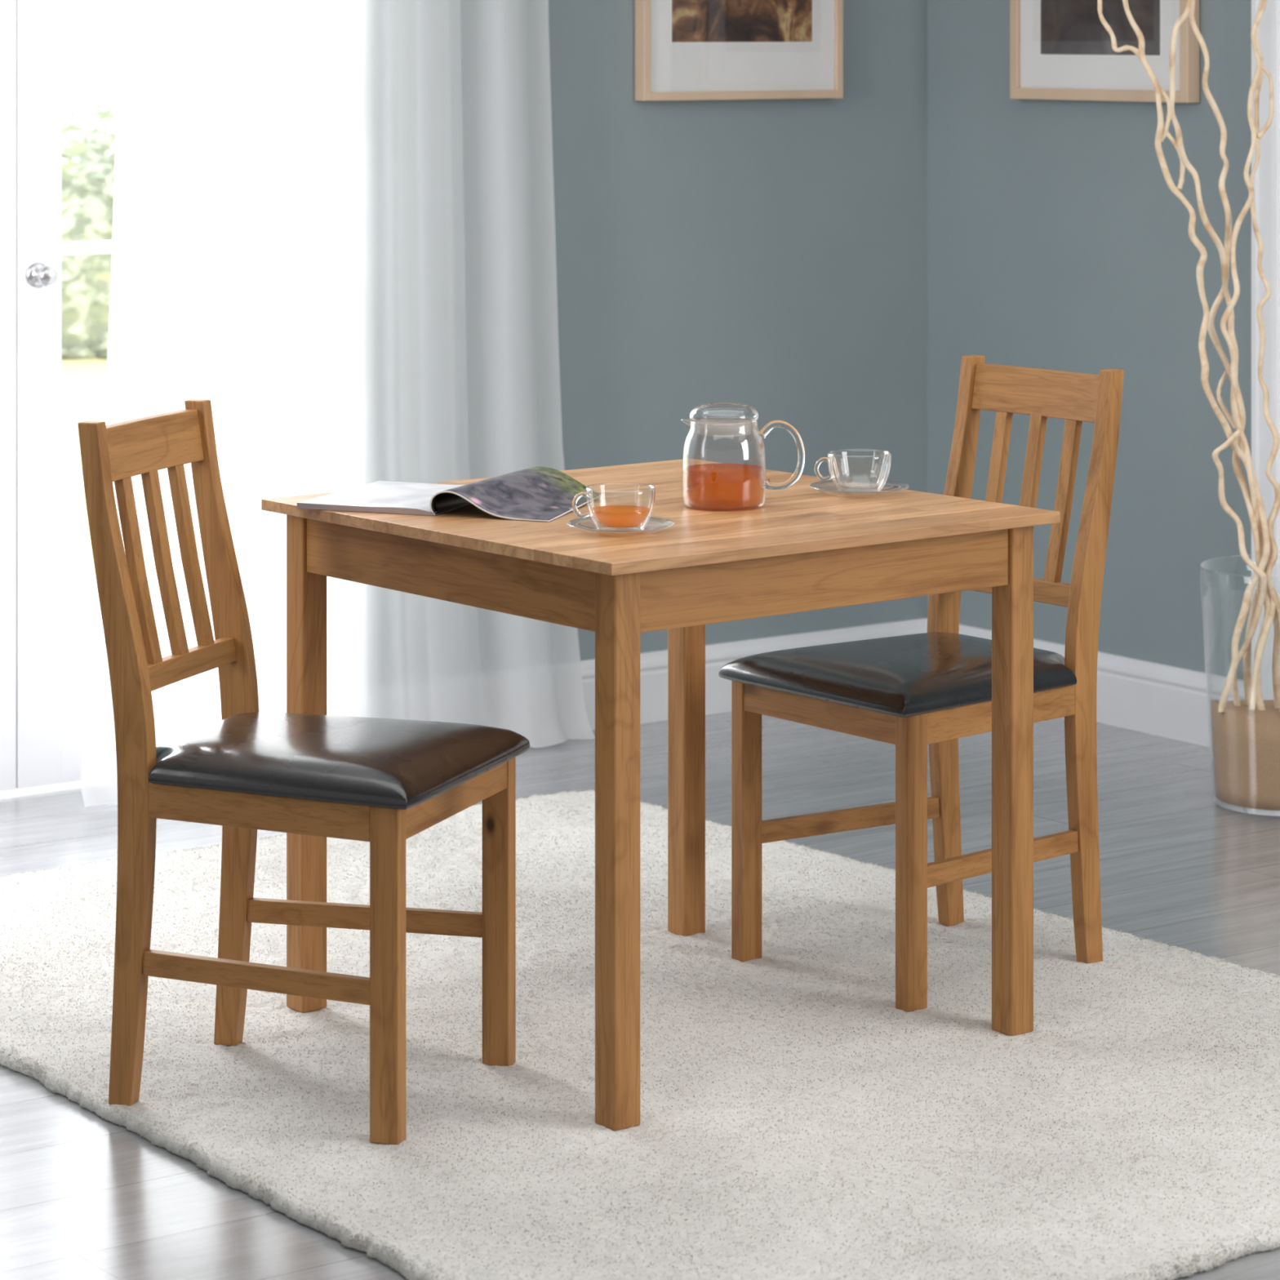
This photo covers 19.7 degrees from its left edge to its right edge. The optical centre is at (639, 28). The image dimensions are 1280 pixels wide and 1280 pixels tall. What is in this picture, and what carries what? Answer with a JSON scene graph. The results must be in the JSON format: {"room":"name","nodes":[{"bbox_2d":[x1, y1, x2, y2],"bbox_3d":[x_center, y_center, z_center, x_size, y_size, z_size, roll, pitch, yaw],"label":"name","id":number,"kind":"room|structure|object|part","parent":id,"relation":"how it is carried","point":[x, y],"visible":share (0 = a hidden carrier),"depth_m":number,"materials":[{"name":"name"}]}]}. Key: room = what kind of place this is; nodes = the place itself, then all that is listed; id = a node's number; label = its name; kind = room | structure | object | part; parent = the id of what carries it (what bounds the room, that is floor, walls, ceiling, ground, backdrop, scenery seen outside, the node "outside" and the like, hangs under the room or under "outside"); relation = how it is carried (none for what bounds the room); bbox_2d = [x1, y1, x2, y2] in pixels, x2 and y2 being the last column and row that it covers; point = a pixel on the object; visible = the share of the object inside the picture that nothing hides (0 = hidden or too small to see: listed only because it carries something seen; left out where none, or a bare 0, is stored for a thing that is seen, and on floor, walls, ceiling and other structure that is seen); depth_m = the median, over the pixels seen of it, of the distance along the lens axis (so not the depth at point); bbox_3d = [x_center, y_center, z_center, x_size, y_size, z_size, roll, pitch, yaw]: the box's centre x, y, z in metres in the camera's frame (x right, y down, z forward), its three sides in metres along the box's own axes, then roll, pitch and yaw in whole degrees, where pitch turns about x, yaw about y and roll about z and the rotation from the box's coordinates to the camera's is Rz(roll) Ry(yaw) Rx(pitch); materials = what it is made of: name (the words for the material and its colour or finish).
{"room":"dining room","nodes":[
{"label":"dining room","id":0,"kind":"room"},
{"bbox_2d":[0,711,1279,1279],"bbox_3d":[0.904,1.488,2.968,12.200,0.050,9.160,0,0,-36],"label":"floor","id":1,"kind":"structure","parent":0,"point":[83,1196],"depth_m":6.36,"materials":[{"name":"grey laminate"}]},
{"bbox_2d":[0,789,1279,1279],"bbox_3d":[0.001,1.450,5.447,1.829,0.025,2.679,0,0,-37],"label":"rug","id":2,"kind":"object","parent":1,"relation":"on","point":[797,1122],"visible":0.78,"depth_m":5.04,"materials":[{"name":"white carpet"}]},
{"bbox_2d":[77,399,529,1144],"bbox_3d":[-0.463,0.989,5.041,0.511,0.915,0.426,0,0,20],"label":"dining chair","id":3,"kind":"object","parent":2,"relation":"on","point":[380,782],"visible":1,"depth_m":4.96,"materials":[{"name":"brown wood"}]},
{"bbox_3d":[-0.704,0.989,4.963,0.108,0.915,0.026,0,0,20],"label":"leg","id":4,"kind":"part","parent":3,"relation":"part of","materials":[{"name":"brown wood"}]},
{"bbox_3d":[-0.687,0.579,5.123,0.035,0.072,0.287,0,0,20],"label":"rail","id":5,"kind":"part","parent":3,"relation":"part of","materials":[{"name":"brown wood"}]},
{"bbox_3d":[-0.633,0.882,5.103,0.023,0.033,0.287,0,0,20],"label":"rail","id":6,"kind":"part","parent":3,"relation":"part of","materials":[{"name":"brown wood"}]},
{"bbox_3d":[-0.596,0.989,5.256,0.108,0.915,0.026,0,0,20],"label":"leg","id":7,"kind":"part","parent":3,"relation":"part of","materials":[{"name":"brown wood"}]},
{"bbox_2d":[148,711,529,809],"bbox_3d":[-0.429,0.985,5.028,0.438,0.050,0.426,0,0,20],"label":"seat cushion","id":8,"kind":"object","parent":3,"relation":"on","point":[243,760],"depth_m":4.91,"materials":[{"name":"black leather"}]},
{"bbox_3d":[-0.328,1.228,4.789,0.041,0.437,0.027,0,0,20],"label":"leg","id":9,"kind":"part","parent":3,"relation":"part of","materials":[{"name":"brown wood"}]},
{"bbox_3d":[-0.197,1.228,5.144,0.041,0.437,0.027,0,0,20],"label":"leg","id":10,"kind":"part","parent":3,"relation":"part of","materials":[{"name":"brown wood"}]},
{"bbox_2d":[261,458,1060,1130],"bbox_3d":[0.022,1.071,5.376,0.822,0.751,0.838,0,0,-39],"label":"dining table","id":11,"kind":"object","parent":2,"relation":"on","point":[806,548],"visible":0.9,"depth_m":5.21,"materials":[{"name":"brown wood"}]},
{"bbox_3d":[-0.492,1.079,5.440,0.045,0.734,0.045,0,0,-39],"label":"leg","id":12,"kind":"part","parent":11,"relation":"part of","materials":[{"name":"brown wood"}]},
{"bbox_2d":[297,466,600,521],"bbox_3d":[-0.262,0.673,5.390,0.396,0.043,0.275,0,0,21],"label":"magazine","id":13,"kind":"object","parent":11,"relation":"on","point":[541,494],"visible":0.97,"depth_m":5.33,"materials":[{"name":"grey paper"}]},
{"bbox_3d":[-0.029,1.079,4.861,0.045,0.734,0.045,0,0,-39],"label":"leg","id":14,"kind":"part","parent":11,"relation":"part of","materials":[{"name":"brown wood"}]},
{"bbox_2d":[566,516,675,537],"bbox_3d":[-0.027,0.688,5.075,0.149,0.015,0.149,0,0,0],"label":"saucer","id":15,"kind":"object","parent":11,"relation":"on","point":[575,523],"visible":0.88,"depth_m":5.07,"materials":[{"name":"clear glass"}]},
{"bbox_2d":[571,482,655,530],"bbox_3d":[-0.027,0.661,5.075,0.096,0.060,0.096,0,0,-45],"label":"teacup","id":16,"kind":"object","parent":15,"relation":"on","point":[608,516],"visible":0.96,"depth_m":5.06,"materials":[{"name":"clear glass"}]},
{"bbox_3d":[-0.082,0.656,5.075,0.025,0.037,0.007,0,0,0],"label":"handle","id":17,"kind":"part","parent":16,"relation":"part of","materials":[{"name":"clear glass"}]},
{"bbox_3d":[0.074,1.079,5.892,0.045,0.734,0.045,0,0,-39],"label":"leg","id":18,"kind":"part","parent":11,"relation":"part of","materials":[{"name":"brown wood"}]},
{"bbox_2d":[682,402,804,511],"bbox_3d":[0.142,0.621,5.350,0.165,0.149,0.121,0,0,28],"label":"teapot","id":19,"kind":"object","parent":11,"relation":"on","point":[714,486],"visible":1,"depth_m":5.33,"materials":[{"name":"clear glass"}]},
{"bbox_3d":[0.122,0.559,5.360,0.102,0.024,0.102,0,0,0],"label":"lid","id":20,"kind":"part","parent":19,"relation":"part of","materials":[{"name":"clear glass"}]},
{"bbox_3d":[0.206,0.621,5.360,0.069,0.102,0.014,0,0,0],"label":"handle","id":21,"kind":"part","parent":19,"relation":"part of","materials":[{"name":"clear glass"}]},
{"bbox_2d":[809,479,909,497],"bbox_3d":[0.327,0.688,5.490,0.149,0.015,0.149,0,0,0],"label":"saucer","id":22,"kind":"object","parent":11,"relation":"on","point":[818,486],"visible":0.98,"depth_m":5.50,"materials":[{"name":"clear glass"}]},
{"bbox_2d":[813,448,891,492],"bbox_3d":[0.326,0.661,5.490,0.096,0.060,0.096,0,0,-45],"label":"teacup","id":23,"kind":"object","parent":22,"relation":"on","point":[821,460],"visible":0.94,"depth_m":5.49,"materials":[{"name":"clear glass"}]},
{"bbox_3d":[0.272,0.656,5.490,0.025,0.037,0.007,0,0,0],"label":"handle","id":24,"kind":"part","parent":23,"relation":"part of","materials":[{"name":"clear glass"}]},
{"bbox_3d":[0.537,1.079,5.313,0.045,0.734,0.045,0,0,-39],"label":"leg","id":25,"kind":"part","parent":11,"relation":"part of","materials":[{"name":"brown wood"}]},
{"bbox_2d":[718,355,1124,1012],"bbox_3d":[0.451,0.989,5.714,0.511,0.915,0.426,0,0,-38],"label":"dining chair","id":26,"kind":"object","parent":2,"relation":"on","point":[933,688],"visible":0.9,"depth_m":5.70,"materials":[{"name":"brown wood"}]},
{"bbox_3d":[0.166,1.228,5.730,0.041,0.437,0.027,0,0,-38],"label":"leg","id":27,"kind":"part","parent":26,"relation":"part of","materials":[{"name":"brown wood"}]},
{"bbox_2d":[718,631,1076,717],"bbox_3d":[0.423,0.985,5.692,0.438,0.050,0.426,0,0,-38],"label":"seat cushion","id":28,"kind":"object","parent":26,"relation":"on","point":[929,674],"depth_m":5.60,"materials":[{"name":"black leather"}]},
{"bbox_3d":[0.400,1.228,5.433,0.041,0.437,0.027,0,0,-38],"label":"leg","id":29,"kind":"part","parent":26,"relation":"part of","materials":[{"name":"brown wood"}]},
{"bbox_3d":[0.511,0.989,5.960,0.108,0.915,0.026,0,0,-38],"label":"leg","id":30,"kind":"part","parent":26,"relation":"part of","materials":[{"name":"brown wood"}]},
{"bbox_3d":[0.593,0.882,5.826,0.023,0.033,0.287,0,0,-38],"label":"rail","id":31,"kind":"part","parent":26,"relation":"part of","materials":[{"name":"brown wood"}]},
{"bbox_3d":[0.638,0.579,5.862,0.035,0.072,0.287,0,0,-38],"label":"rail","id":32,"kind":"part","parent":26,"relation":"part of","materials":[{"name":"brown wood"}]},
{"bbox_3d":[0.704,0.989,5.714,0.108,0.915,0.026,0,0,-38],"label":"leg","id":33,"kind":"part","parent":26,"relation":"part of","materials":[{"name":"brown wood"}]},
{"bbox_2d":[1199,555,1279,816],"bbox_3d":[1.206,1.239,6.958,0.298,0.448,0.298,0,0,0],"label":"glass vase","id":34,"kind":"object","parent":1,"relation":"on","point":[1236,808],"visible":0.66,"depth_m":6.96,"materials":[{"name":"clear glass"}]},
{"bbox_2d":[1097,0,1270,712],"bbox_3d":[1.022,0.508,6.928,0.330,1.548,0.066,0,0,0],"label":"branch","id":35,"kind":"object","parent":34,"relation":"in","point":[1162,129],"visible":1,"depth_m":6.93,"materials":[{"name":"beige wood"}]},
{"bbox_2d":[1210,699,1279,810],"bbox_3d":[1.206,1.361,6.958,0.254,0.182,0.254,0,0,0],"label":"sand","id":36,"kind":"object","parent":34,"relation":"in","point":[1246,743],"visible":0.88,"depth_m":6.87,"materials":[{"name":"beige sand"}]},
{"bbox_2d":[1166,0,1270,710],"bbox_3d":[1.092,0.519,6.961,0.202,1.547,0.046,0,0,6],"label":"branch","id":37,"kind":"object","parent":36,"relation":"on","point":[1178,144],"visible":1,"depth_m":6.96,"materials":[{"name":"beige wood"}]},
{"bbox_2d":[1188,0,1271,706],"bbox_3d":[1.117,0.509,6.982,0.159,1.555,0.047,0,0,15],"label":"branch","id":38,"kind":"object","parent":36,"relation":"on","point":[1228,233],"visible":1,"depth_m":6.98,"materials":[{"name":"beige wood"}]},
{"bbox_2d":[1212,429,1266,706],"bbox_3d":[1.128,1.018,6.941,0.105,0.530,0.043,0,0,0],"label":"branch","id":39,"kind":"object","parent":36,"relation":"on","point":[1255,620],"visible":1,"depth_m":6.94,"materials":[{"name":"beige wood"}]},
{"bbox_2d":[1220,0,1279,708],"bbox_3d":[1.158,0.523,6.955,0.133,1.556,0.049,0,0,-16],"label":"branch","id":40,"kind":"object","parent":36,"relation":"on","point":[1234,409],"visible":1,"depth_m":6.95,"materials":[{"name":"beige wood"}]},
{"bbox_2d":[1248,0,1279,711],"bbox_3d":[1.177,0.510,6.944,0.060,1.532,0.134,0,0,10],"label":"branch","id":41,"kind":"object","parent":36,"relation":"on","point":[1262,642],"visible":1,"depth_m":6.97,"materials":[{"name":"beige wood"}]},
{"bbox_2d":[1265,484,1279,712],"bbox_3d":[1.204,0.942,6.953,0.045,0.691,0.055,0,0,26],"label":"branch","id":42,"kind":"object","parent":36,"relation":"on","point":[1273,593],"visible":1,"depth_m":6.95,"materials":[{"name":"beige wood"}]},
{"bbox_2d":[548,0,927,660],"bbox_3d":[-2.974,0.163,5.715,9.170,2.600,0.170,0,0,-36],"label":"wall","id":43,"kind":"structure","parent":0,"point":[770,256],"depth_m":7.94,"materials":[{"name":"blue paint"}]},
{"bbox_2d":[0,0,16,791],"bbox_3d":[-1.477,0.401,6.852,0.678,2.105,0.042,0,0,-36],"label":"door","id":44,"kind":"structure","parent":43,"relation":"in","point":[7,7],"depth_m":7.03,"materials":[{"name":"white paint"}]},
{"bbox_2d":[16,0,119,789],"bbox_3d":[-0.909,0.401,7.231,0.678,2.105,0.099,0,0,-36],"label":"door","id":45,"kind":"structure","parent":43,"relation":"in","point":[51,721],"depth_m":7.06,"materials":[{"name":"white paint"}]},
{"bbox_3d":[-1.138,0.472,7.038,0.048,0.048,0.057,0,0,-36],"label":"knob","id":46,"kind":"part","parent":45,"relation":"part of","materials":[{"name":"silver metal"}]},
{"bbox_3d":[-0.925,0.401,7.254,0.678,2.105,0.042,0,0,-36],"label":"frame","id":47,"kind":"part","parent":45,"relation":"part of","materials":[{"name":"white paint"}]},
{"bbox_2d":[80,0,595,807],"bbox_3d":[-0.568,0.232,7.234,1.172,2.454,0.107,0,0,-36],"label":"curtain","id":48,"kind":"object","parent":43,"relation":"hanging from","point":[334,220],"visible":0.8,"depth_m":7.21,"materials":[{"name":"white fabric"}]},
{"bbox_2d":[635,0,843,101],"bbox_3d":[0.216,-0.157,7.913,0.539,0.620,0.035,0,0,-36],"label":"framed picture","id":49,"kind":"object","parent":43,"relation":"attached to","point":[686,50],"visible":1,"depth_m":7.90,"materials":[{"name":"brown wood"}]},
{"bbox_2d":[671,0,812,42],"bbox_3d":[0.221,-0.157,7.905,0.381,0.374,0.001,0,0,-36],"label":"print","id":50,"kind":"object","parent":49,"relation":"attached to","point":[692,20],"depth_m":7.90},
{"bbox_2d":[580,617,927,730],"bbox_3d":[0.041,1.391,7.797,1.505,0.145,0.021,0,0,-36],"label":"baseboard","id":51,"kind":"structure","parent":43,"relation":"attached to","point":[653,664],"depth_m":7.88,"materials":[{"name":"paint"}]},
{"bbox_2d":[927,0,1251,679],"bbox_3d":[3.363,0.163,4.662,0.172,2.600,9.000,0,0,-36],"label":"wall","id":52,"kind":"structure","parent":0,"point":[1059,239],"depth_m":7.77,"materials":[{"name":"blue paint"}]},
{"bbox_2d":[926,620,1244,747],"bbox_3d":[0.934,1.391,7.833,0.021,0.145,1.014,0,0,-36],"label":"baseboard","id":53,"kind":"structure","parent":52,"relation":"attached to","point":[1157,699],"depth_m":7.64,"materials":[{"name":"paint"}]},
{"bbox_2d":[1009,0,1199,102],"bbox_3d":[0.973,-0.158,7.762,0.035,0.620,0.542,0,0,-36],"label":"framed picture","id":54,"kind":"object","parent":52,"relation":"attached to","point":[1060,49],"visible":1,"depth_m":7.76,"materials":[{"name":"brown wood"}]},
{"bbox_2d":[1040,0,1159,55],"bbox_3d":[0.967,-0.158,7.757,0.001,0.427,0.365,0,0,-36],"label":"print","id":55,"kind":"object","parent":54,"relation":"attached to","point":[1068,27],"depth_m":7.77},
{"bbox_2d":[1251,0,1279,699],"bbox_3d":[1.256,0.403,7.388,0.022,2.120,0.085,0,0,-36],"label":"trim","id":56,"kind":"structure","parent":52,"relation":"attached to","point":[1266,183],"depth_m":7.38,"materials":[{"name":"white paint"}]},
{"label":"outside","id":57,"kind":"structure","parent":0,"visible":0},
{"bbox_2d":[61,356,107,580],"bbox_3d":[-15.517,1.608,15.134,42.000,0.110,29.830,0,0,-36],"label":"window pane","id":58,"kind":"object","parent":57,"point":[83,380],"depth_m":13.79,"materials":[{"name":"glass"}]},
{"bbox_2d":[61,577,95,691],"bbox_3d":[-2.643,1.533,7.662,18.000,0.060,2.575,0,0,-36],"label":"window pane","id":59,"kind":"structure","parent":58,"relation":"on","point":[77,594],"depth_m":9.19,"materials":[{"name":"glass"}]},
{"bbox_2d":[61,102,116,359],"bbox_3d":[-2.708,0.965,18.010,1.623,1.206,1.658,0,0,0],"label":"bush","id":60,"kind":"object","parent":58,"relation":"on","point":[87,184],"visible":0.24,"depth_m":17.50,"materials":[{"name":"green plant"}]}
]}

